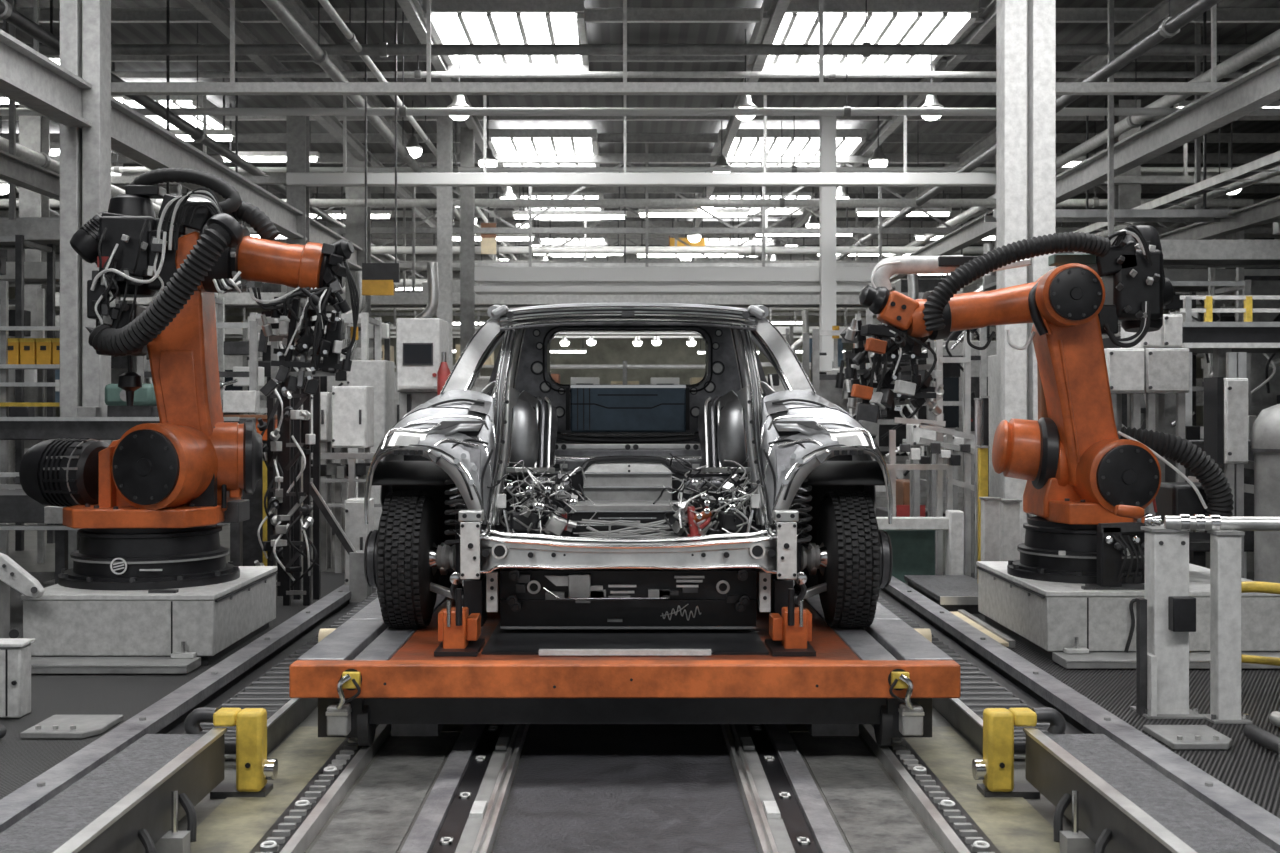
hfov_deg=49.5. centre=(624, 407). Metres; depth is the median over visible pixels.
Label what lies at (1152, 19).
beam
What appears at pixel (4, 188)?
hanging lamp
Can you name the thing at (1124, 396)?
fixture
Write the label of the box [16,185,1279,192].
beam
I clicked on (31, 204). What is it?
steel column
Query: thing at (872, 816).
floor panel
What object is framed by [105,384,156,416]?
motor housing
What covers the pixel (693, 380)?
carton
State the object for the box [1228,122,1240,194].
hanging lamp
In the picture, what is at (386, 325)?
fixture
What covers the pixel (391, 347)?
carton
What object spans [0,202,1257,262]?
beam
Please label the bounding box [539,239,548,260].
hanging lamp
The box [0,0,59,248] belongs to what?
conveyor
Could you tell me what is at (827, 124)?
steel column
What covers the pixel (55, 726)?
floor plate
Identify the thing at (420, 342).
terminal
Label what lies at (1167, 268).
beam
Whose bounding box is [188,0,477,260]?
beam
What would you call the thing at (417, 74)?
ceiling beam
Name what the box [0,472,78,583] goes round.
bench
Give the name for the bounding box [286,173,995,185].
cross beam
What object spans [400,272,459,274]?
beam
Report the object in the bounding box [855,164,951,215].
strip light
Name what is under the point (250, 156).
strip light
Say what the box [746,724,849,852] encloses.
rail
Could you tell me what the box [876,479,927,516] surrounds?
cart
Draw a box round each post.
[262,461,276,581]
[974,398,981,579]
[977,446,988,560]
[979,497,1000,560]
[981,396,989,496]
[999,499,1021,560]
[1130,526,1204,718]
[1201,530,1251,723]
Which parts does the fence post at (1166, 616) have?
plate, foot plate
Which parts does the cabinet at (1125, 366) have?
leg, leg, door, leg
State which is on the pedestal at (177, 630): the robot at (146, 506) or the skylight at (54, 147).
the robot at (146, 506)
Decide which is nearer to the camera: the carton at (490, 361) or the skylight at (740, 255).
the carton at (490, 361)
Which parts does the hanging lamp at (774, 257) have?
lamp shade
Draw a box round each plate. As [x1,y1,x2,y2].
[21,715,122,738]
[904,575,981,613]
[951,610,1014,647]
[1143,725,1232,749]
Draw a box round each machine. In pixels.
[9,336,14,483]
[225,321,311,414]
[258,271,364,507]
[327,262,438,534]
[475,372,489,391]
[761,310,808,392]
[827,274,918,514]
[882,243,995,520]
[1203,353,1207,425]
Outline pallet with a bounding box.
[289,572,960,746]
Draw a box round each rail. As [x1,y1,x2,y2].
[0,584,376,832]
[249,724,390,852]
[400,724,503,852]
[455,724,529,852]
[720,724,794,852]
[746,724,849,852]
[859,724,1000,852]
[879,576,1279,852]
[1164,514,1279,531]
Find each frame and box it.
[224,415,276,575]
[876,510,963,582]
[1056,0,1279,267]
[1165,352,1256,578]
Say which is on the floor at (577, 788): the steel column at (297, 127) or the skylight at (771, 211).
the steel column at (297, 127)
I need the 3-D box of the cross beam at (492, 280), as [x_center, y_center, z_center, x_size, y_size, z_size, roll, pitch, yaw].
[0.575,-1.490,16.225,4.650,0.300,0.350,0,0,0]
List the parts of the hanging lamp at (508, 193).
lamp shade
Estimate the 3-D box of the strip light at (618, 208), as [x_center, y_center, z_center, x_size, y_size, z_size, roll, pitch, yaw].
[-0.856,-3.283,25.400,1.689,0.974,0.140,0,0,0]
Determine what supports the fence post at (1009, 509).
on the platform at (1251, 769)
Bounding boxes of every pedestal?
[21,566,277,673]
[977,561,1279,668]
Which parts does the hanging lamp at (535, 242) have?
lamp shade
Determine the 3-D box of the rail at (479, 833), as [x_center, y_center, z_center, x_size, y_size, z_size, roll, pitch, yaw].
[-0.383,1.110,11.500,0.085,0.040,25.000,0,0,0]
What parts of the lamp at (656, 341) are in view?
lamp shade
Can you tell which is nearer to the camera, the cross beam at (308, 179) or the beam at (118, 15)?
the beam at (118, 15)
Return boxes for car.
[364,303,892,628]
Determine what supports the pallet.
on the rail at (296, 828)
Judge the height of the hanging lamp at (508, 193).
0.900 m
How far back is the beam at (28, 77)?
9.75 m
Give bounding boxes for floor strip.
[904,726,1059,852]
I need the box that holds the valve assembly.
[1085,504,1163,589]
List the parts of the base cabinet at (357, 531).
door, handle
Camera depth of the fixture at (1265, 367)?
12.64 m
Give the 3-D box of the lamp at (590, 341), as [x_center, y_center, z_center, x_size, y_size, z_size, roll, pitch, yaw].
[-0.800,-2.630,33.000,0.240,2.280,0.240,0,0,0]
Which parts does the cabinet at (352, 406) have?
leg, leg, door, handle, leg, leg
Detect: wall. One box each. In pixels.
[9,287,59,416]
[225,308,995,383]
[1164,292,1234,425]
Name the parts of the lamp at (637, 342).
lamp shade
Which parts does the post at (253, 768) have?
arm, foot plate, post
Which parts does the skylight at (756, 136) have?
pane, pane, pane, pane, pane, pane, pane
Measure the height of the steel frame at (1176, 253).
2.550 m
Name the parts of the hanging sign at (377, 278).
yellow panel, black panel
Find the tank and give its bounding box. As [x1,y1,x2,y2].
[1249,404,1279,582]
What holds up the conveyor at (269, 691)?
on the floor at (577, 788)
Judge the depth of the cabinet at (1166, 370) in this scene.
7.97 m
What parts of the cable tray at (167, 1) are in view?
rail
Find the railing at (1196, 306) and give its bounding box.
[1163,306,1234,311]
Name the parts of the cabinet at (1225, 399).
rail, leg, leg, door, leg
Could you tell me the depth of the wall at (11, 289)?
41.40 m
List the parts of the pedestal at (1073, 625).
plate, rail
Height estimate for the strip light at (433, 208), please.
0.918 m
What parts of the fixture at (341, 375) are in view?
leg, panel, leg, leg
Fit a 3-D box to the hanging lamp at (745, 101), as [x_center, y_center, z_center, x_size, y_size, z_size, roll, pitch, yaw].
[1.200,-3.320,13.800,0.240,0.900,0.240,0,0,0]
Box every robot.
[19,167,358,589]
[840,225,1233,583]
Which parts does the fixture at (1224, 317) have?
leg, panel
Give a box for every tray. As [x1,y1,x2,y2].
[0,0,168,219]
[0,0,342,237]
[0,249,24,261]
[187,150,1166,269]
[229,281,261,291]
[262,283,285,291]
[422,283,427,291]
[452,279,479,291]
[961,95,1279,286]
[984,11,1279,221]
[1216,268,1279,268]
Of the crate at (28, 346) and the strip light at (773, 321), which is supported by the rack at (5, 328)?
the crate at (28, 346)
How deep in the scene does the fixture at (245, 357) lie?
16.77 m
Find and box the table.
[301,453,383,574]
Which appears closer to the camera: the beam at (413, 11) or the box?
the box
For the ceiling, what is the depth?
16.79 m
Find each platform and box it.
[0,572,344,799]
[905,572,1279,818]
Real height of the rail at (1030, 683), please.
0.104 m
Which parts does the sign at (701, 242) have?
panel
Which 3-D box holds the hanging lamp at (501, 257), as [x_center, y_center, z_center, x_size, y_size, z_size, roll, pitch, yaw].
[-2.600,-3.420,29.600,0.240,0.700,0.240,0,0,0]
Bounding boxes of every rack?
[0,281,59,562]
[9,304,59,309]
[390,327,493,367]
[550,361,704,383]
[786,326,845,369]
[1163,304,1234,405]
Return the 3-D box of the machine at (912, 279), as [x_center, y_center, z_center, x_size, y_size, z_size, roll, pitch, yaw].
[2.331,-0.121,13.345,0.962,2.501,0.750,0,0,0]
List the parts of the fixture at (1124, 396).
leg, leg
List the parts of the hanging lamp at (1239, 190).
hanging rod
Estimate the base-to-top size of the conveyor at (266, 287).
1.900 m
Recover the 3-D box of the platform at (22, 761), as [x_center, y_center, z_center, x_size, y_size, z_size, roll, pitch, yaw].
[-3.475,1.127,5.850,3.450,0.007,7.300,0,0,0]
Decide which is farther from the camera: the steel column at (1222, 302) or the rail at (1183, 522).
the steel column at (1222, 302)
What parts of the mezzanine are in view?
railing post, railing post, support leg, hand rail, hand rail, railing post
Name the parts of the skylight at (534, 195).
pane, pane, pane, pane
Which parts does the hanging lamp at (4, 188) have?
hanging rod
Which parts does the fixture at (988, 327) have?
leg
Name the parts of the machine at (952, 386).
door, control panel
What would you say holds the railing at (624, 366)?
on the floor at (577, 788)
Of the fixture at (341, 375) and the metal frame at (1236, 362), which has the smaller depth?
the metal frame at (1236, 362)
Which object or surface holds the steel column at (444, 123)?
on the floor at (577, 788)
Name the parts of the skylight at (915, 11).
pane, pane, pane, pane, pane, pane, pane, pane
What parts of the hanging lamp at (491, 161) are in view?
lamp shade, hanging rod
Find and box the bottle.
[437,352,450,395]
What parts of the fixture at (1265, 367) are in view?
leg, leg, panel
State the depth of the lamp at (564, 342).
33.33 m
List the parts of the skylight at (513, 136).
pane, pane, pane, pane, pane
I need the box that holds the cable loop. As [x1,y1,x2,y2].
[1124,598,1144,652]
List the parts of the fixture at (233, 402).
leg, leg, leg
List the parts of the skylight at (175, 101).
pane, pane, pane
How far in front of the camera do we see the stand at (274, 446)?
8.28 m
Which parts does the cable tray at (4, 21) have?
rail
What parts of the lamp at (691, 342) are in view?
lamp shade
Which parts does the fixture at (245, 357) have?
leg, leg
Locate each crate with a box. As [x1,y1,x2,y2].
[8,338,19,363]
[19,338,36,363]
[36,338,52,363]
[52,338,59,363]
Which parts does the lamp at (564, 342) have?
lamp shade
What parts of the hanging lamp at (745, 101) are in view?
hanging rod, lamp shade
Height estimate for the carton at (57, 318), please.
0.491 m
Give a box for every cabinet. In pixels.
[311,392,331,570]
[332,386,373,572]
[345,498,373,584]
[347,360,394,529]
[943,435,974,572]
[988,355,995,496]
[1104,348,1143,518]
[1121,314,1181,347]
[1127,348,1188,515]
[1204,377,1247,577]
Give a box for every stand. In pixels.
[254,380,293,595]
[271,376,319,605]
[886,332,974,575]
[906,424,935,574]
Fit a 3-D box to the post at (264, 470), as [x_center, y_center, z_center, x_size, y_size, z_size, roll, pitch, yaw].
[-2.297,0.719,8.930,0.102,0.821,0.096,0,0,0]
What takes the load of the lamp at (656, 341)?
hanging from the ceiling
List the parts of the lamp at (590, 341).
lamp shade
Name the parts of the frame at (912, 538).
green panel, cross rail, post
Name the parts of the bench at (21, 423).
leg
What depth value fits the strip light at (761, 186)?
22.48 m
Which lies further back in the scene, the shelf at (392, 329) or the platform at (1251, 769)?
the shelf at (392, 329)
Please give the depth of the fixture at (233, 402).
9.88 m
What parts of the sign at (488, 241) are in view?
cream panel, brown panel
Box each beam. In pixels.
[0,0,423,278]
[0,8,1279,22]
[0,10,1279,116]
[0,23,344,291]
[0,29,398,288]
[0,95,1279,183]
[0,121,1253,207]
[0,150,199,232]
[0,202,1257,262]
[0,210,986,216]
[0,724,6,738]
[2,116,1279,120]
[2,133,1279,142]
[9,234,1279,286]
[13,275,1203,315]
[16,156,1272,233]
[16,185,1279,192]
[26,0,1279,56]
[33,0,1228,94]
[53,728,226,852]
[55,254,982,256]
[55,257,1234,303]
[55,289,957,325]
[111,23,1249,78]
[111,55,1274,61]
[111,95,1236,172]
[111,153,1271,155]
[123,172,1279,175]
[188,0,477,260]
[238,221,1272,227]
[241,186,994,254]
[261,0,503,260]
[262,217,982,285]
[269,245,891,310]
[273,239,1279,244]
[280,0,499,257]
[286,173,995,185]
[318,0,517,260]
[397,0,547,256]
[400,268,1207,270]
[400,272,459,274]
[474,267,873,294]
[690,0,790,227]
[768,0,995,256]
[836,0,1194,256]
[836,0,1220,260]
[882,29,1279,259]
[889,55,1279,282]
[925,55,1278,245]
[1023,728,1196,852]
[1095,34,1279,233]
[1159,196,1279,239]
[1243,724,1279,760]
[1253,199,1267,201]
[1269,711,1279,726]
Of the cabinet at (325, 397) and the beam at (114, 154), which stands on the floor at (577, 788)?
the cabinet at (325, 397)
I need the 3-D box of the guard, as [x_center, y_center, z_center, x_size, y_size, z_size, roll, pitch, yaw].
[2.570,0.908,5.470,0.434,0.444,0.089,0,0,10]
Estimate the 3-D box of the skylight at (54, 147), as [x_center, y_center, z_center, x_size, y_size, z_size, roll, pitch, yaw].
[-8.500,-3.540,19.750,2.120,0.220,1.620,0,0,0]
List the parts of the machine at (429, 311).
door, control panel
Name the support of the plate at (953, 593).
on the platform at (1251, 769)
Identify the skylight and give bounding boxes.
[17,143,122,175]
[122,95,234,130]
[422,0,588,71]
[489,129,599,166]
[517,193,603,210]
[539,239,606,244]
[548,255,608,256]
[695,193,812,214]
[705,239,776,244]
[710,129,866,166]
[737,254,759,256]
[746,0,978,71]
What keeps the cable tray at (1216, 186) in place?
hanging from the ceiling
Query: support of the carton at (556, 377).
on the railing at (624, 366)
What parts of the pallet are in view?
sensor lid, leg, plate, plate, deck plate, deck panel, deck plate, plate, plate, leg, sensor lid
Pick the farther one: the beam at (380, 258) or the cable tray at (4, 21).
the beam at (380, 258)
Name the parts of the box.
lid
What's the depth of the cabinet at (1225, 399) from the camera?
7.62 m
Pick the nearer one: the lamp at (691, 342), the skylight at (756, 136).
the skylight at (756, 136)
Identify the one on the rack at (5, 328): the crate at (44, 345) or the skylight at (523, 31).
the crate at (44, 345)
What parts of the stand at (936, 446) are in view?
rail, rail, rail, rail, rail, rail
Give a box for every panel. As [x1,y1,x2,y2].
[309,732,457,852]
[585,462,670,471]
[792,732,940,852]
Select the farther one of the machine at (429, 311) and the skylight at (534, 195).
the skylight at (534, 195)
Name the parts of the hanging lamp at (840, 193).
lamp shade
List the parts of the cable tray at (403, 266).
rail, rail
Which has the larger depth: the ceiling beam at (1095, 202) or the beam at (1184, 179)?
the ceiling beam at (1095, 202)
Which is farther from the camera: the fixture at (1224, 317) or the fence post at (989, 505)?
the fixture at (1224, 317)
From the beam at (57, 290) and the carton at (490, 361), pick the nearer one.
the carton at (490, 361)
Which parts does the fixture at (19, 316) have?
leg, leg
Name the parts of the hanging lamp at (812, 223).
lamp shade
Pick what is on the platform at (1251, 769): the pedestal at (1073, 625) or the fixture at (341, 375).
the pedestal at (1073, 625)
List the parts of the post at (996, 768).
post, foot plate, arm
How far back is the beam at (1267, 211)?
12.03 m
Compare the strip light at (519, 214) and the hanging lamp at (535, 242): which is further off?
the hanging lamp at (535, 242)
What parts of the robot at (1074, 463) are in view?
gripper frame, hose rail, rating plate, arm, wrist drive motor, axis motor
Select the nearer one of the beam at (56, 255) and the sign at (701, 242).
the sign at (701, 242)
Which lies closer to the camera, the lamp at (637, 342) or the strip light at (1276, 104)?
the strip light at (1276, 104)
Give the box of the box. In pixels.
[0,638,35,717]
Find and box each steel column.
[19,104,49,454]
[43,0,110,583]
[286,95,312,513]
[345,145,370,359]
[437,116,451,371]
[460,128,474,385]
[819,116,835,360]
[996,0,1055,543]
[1114,100,1145,508]
[1209,175,1231,305]
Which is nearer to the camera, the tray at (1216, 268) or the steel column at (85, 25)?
the steel column at (85, 25)
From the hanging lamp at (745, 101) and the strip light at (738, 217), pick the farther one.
the strip light at (738, 217)
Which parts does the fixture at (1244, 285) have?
panel, leg, leg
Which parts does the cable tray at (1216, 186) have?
rail, rail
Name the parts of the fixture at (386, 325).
leg, leg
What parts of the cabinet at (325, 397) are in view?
door, handle, leg, leg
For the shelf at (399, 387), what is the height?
0.022 m
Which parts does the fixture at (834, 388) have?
leg, leg, panel, leg, leg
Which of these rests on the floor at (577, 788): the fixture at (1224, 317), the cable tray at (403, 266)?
the fixture at (1224, 317)
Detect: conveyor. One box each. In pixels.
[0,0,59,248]
[0,249,59,283]
[182,590,377,754]
[225,239,995,335]
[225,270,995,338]
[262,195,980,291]
[878,595,1067,754]
[983,23,1279,291]
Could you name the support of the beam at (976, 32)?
on the beam at (621, 208)
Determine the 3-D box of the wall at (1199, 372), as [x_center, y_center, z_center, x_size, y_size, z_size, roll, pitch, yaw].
[17.100,-1.295,18.000,0.200,5.250,52.000,0,0,0]
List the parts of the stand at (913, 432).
leg, leg, door, leg, leg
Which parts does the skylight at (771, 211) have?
pane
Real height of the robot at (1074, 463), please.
1.700 m
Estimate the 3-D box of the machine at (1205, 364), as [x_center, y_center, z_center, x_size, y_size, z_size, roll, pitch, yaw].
[7.034,-0.371,14.545,1.469,3.002,1.150,0,0,0]
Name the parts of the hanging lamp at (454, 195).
lamp shade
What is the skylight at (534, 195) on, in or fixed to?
attached to the beam at (1255, 200)
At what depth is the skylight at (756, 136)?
18.60 m
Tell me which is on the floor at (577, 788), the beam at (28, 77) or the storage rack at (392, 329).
the storage rack at (392, 329)
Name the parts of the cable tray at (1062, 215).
rail, rail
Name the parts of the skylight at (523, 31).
pane, pane, pane, pane, pane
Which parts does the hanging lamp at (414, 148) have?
hanging rod, lamp shade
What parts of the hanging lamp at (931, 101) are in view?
lamp shade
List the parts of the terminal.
screen frame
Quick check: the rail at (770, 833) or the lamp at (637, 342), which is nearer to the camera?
the rail at (770, 833)
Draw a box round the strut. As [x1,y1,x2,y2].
[309,482,371,603]
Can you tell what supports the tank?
on the platform at (1251, 769)
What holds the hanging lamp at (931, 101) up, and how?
hanging from the ceiling
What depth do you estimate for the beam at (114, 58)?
14.19 m
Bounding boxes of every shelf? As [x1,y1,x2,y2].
[390,327,479,331]
[398,386,436,388]
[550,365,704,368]
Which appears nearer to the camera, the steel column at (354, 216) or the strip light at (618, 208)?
the steel column at (354, 216)
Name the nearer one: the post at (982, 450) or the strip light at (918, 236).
the post at (982, 450)
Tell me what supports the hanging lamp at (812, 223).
hanging from the ceiling
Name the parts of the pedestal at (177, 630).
rail, plate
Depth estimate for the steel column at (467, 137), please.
16.92 m
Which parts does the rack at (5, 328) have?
shelf rail, shelf rail, shelf rail, shelf rail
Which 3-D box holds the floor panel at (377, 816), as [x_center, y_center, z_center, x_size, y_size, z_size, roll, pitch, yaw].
[-0.690,1.128,12.000,0.220,0.004,28.000,0,0,0]
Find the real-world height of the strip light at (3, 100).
0.613 m
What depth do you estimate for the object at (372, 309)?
31.15 m
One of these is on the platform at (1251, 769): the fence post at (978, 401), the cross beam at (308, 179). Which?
the fence post at (978, 401)
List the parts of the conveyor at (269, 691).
rail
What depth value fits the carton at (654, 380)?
18.20 m
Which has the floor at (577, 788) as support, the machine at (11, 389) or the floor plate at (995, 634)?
the machine at (11, 389)
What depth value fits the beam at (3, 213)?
25.80 m
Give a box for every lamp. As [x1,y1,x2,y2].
[0,104,8,194]
[405,100,421,157]
[447,55,470,120]
[452,164,459,207]
[478,95,497,166]
[499,254,507,260]
[500,164,516,198]
[516,186,528,227]
[532,219,540,245]
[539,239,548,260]
[560,336,569,345]
[586,336,595,344]
[633,336,641,345]
[652,336,661,344]
[680,217,691,260]
[687,193,700,241]
[687,336,695,345]
[698,164,713,214]
[713,104,730,172]
[734,29,757,120]
[770,239,778,260]
[785,215,797,245]
[806,186,818,227]
[836,165,848,198]
[868,95,887,166]
[919,55,943,120]
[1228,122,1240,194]
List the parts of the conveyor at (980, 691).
rail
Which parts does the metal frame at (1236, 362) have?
leg, bed rail, bed rail, bed rail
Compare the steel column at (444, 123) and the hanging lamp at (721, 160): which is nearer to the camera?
the steel column at (444, 123)
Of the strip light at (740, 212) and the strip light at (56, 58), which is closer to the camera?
the strip light at (56, 58)
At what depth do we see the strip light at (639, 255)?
25.37 m
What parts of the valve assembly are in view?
valve post, foot plate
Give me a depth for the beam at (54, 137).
18.54 m
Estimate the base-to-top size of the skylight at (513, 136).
0.220 m
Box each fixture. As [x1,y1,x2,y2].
[0,235,54,550]
[111,293,224,442]
[136,321,278,524]
[214,293,217,352]
[243,320,352,414]
[247,312,381,503]
[278,318,389,360]
[471,386,494,398]
[761,361,833,399]
[803,329,933,513]
[855,309,986,496]
[881,322,989,340]
[1118,322,1155,514]
[1141,280,1250,437]
[1190,268,1234,425]
[1208,222,1279,416]
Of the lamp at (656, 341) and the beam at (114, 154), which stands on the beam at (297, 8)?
the beam at (114, 154)
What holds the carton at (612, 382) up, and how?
on the railing at (624, 366)
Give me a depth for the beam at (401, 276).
36.05 m
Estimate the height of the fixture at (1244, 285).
2.200 m
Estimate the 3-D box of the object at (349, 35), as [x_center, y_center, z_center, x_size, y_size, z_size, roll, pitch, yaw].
[-2.200,-3.351,19.500,0.081,0.838,21.000,0,0,0]
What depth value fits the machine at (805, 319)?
20.77 m
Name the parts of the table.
leg, shelf rail, table rail, shelf rail, leg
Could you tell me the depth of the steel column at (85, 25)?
8.90 m
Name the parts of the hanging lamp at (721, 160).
hanging rod, lamp shade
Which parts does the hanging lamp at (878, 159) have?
lamp shade, hanging rod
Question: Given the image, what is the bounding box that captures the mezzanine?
[1102,295,1279,377]
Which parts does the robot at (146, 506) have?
shoulder motor, ribbed motor, hanging rod, wrist drive motor, arm rib panel, arm, cheek trim, gripper frame, wrist motor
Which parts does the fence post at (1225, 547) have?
foot plate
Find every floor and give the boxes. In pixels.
[9,508,1253,852]
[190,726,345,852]
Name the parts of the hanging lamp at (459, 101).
lamp shade, hanging rod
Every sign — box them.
[362,0,399,294]
[481,172,495,253]
[669,208,704,245]
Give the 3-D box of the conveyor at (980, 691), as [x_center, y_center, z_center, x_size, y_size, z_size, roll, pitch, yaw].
[1.295,1.081,12.150,0.270,0.097,15.700,0,0,0]
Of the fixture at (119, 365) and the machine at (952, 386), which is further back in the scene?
the machine at (952, 386)
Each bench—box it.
[0,407,255,565]
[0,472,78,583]
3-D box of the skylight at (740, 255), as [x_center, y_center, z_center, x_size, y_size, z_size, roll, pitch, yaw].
[2.200,-3.540,33.100,1.920,0.220,1.520,0,0,0]
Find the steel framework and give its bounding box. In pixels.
[55,143,1231,307]
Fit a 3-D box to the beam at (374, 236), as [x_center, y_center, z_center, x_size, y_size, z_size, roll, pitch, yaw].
[0.000,-2.934,27.600,33.800,1.062,0.100,0,0,0]
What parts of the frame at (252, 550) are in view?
lid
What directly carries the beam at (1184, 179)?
attached to the steel column at (297, 127)
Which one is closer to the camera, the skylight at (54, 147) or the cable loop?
the cable loop
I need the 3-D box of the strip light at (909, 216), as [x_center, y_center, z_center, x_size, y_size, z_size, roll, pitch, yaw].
[4.415,-3.278,25.400,1.829,0.984,0.140,0,0,0]
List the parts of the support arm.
arm post, arm plate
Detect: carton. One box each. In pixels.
[55,316,59,337]
[55,370,59,401]
[371,345,393,361]
[456,345,493,364]
[551,374,559,383]
[571,377,599,383]
[611,381,638,383]
[650,377,678,383]
[690,377,702,383]
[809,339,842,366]
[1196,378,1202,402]
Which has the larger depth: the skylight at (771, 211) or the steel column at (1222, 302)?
the skylight at (771, 211)
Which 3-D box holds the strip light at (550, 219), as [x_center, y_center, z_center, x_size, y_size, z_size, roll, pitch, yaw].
[-2.123,-3.204,27.000,1.554,1.132,0.140,0,0,0]
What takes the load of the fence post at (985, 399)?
on the platform at (1251, 769)
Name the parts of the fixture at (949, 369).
leg, leg, panel, leg, leg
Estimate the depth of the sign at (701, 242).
25.00 m
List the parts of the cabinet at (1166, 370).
leg, leg, leg, door, leg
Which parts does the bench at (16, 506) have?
bench rail, bench rail, bench rail, leg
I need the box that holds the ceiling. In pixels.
[0,0,1279,288]
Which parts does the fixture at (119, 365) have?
panel, leg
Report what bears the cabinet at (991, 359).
on the floor at (577, 788)
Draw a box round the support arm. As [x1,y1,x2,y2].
[0,553,44,637]
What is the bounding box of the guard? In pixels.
[1241,581,1279,692]
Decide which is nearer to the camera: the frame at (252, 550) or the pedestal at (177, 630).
the pedestal at (177, 630)
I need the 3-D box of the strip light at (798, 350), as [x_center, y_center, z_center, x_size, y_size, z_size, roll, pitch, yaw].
[5.574,-2.693,40.500,1.748,2.154,0.140,0,0,0]
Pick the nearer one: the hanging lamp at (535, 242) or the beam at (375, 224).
the hanging lamp at (535, 242)
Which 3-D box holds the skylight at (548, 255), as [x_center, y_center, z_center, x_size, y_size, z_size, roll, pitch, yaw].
[-1.090,-3.540,33.100,1.440,0.220,1.520,0,0,0]
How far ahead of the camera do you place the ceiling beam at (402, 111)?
12.48 m
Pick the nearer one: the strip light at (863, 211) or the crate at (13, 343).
the crate at (13, 343)
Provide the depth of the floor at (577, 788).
4.09 m
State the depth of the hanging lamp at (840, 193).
19.53 m
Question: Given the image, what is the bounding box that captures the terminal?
[396,318,447,420]
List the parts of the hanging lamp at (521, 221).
lamp shade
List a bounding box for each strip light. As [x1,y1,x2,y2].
[0,62,126,103]
[44,0,59,64]
[169,78,234,140]
[220,104,319,161]
[243,186,317,238]
[310,164,391,217]
[396,287,421,289]
[433,208,434,245]
[452,186,534,240]
[452,320,486,324]
[481,219,550,260]
[512,172,626,218]
[534,208,622,254]
[550,349,586,352]
[636,208,738,256]
[638,172,748,216]
[697,339,759,353]
[738,217,803,260]
[756,186,851,235]
[769,320,801,323]
[789,311,845,352]
[818,216,910,255]
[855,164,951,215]
[871,217,949,274]
[914,207,994,239]
[1056,100,1106,166]
[1173,62,1279,107]
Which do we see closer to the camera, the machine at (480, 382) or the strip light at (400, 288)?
the machine at (480, 382)
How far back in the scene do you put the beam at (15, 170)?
11.02 m
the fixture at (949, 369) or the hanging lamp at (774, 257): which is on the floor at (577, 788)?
the fixture at (949, 369)
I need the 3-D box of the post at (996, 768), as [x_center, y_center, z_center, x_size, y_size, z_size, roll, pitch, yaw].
[1.151,1.001,4.048,0.263,0.258,0.105,0,0,0]
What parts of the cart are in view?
red panel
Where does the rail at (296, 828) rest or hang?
on the floor at (577, 788)
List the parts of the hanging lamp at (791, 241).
lamp shade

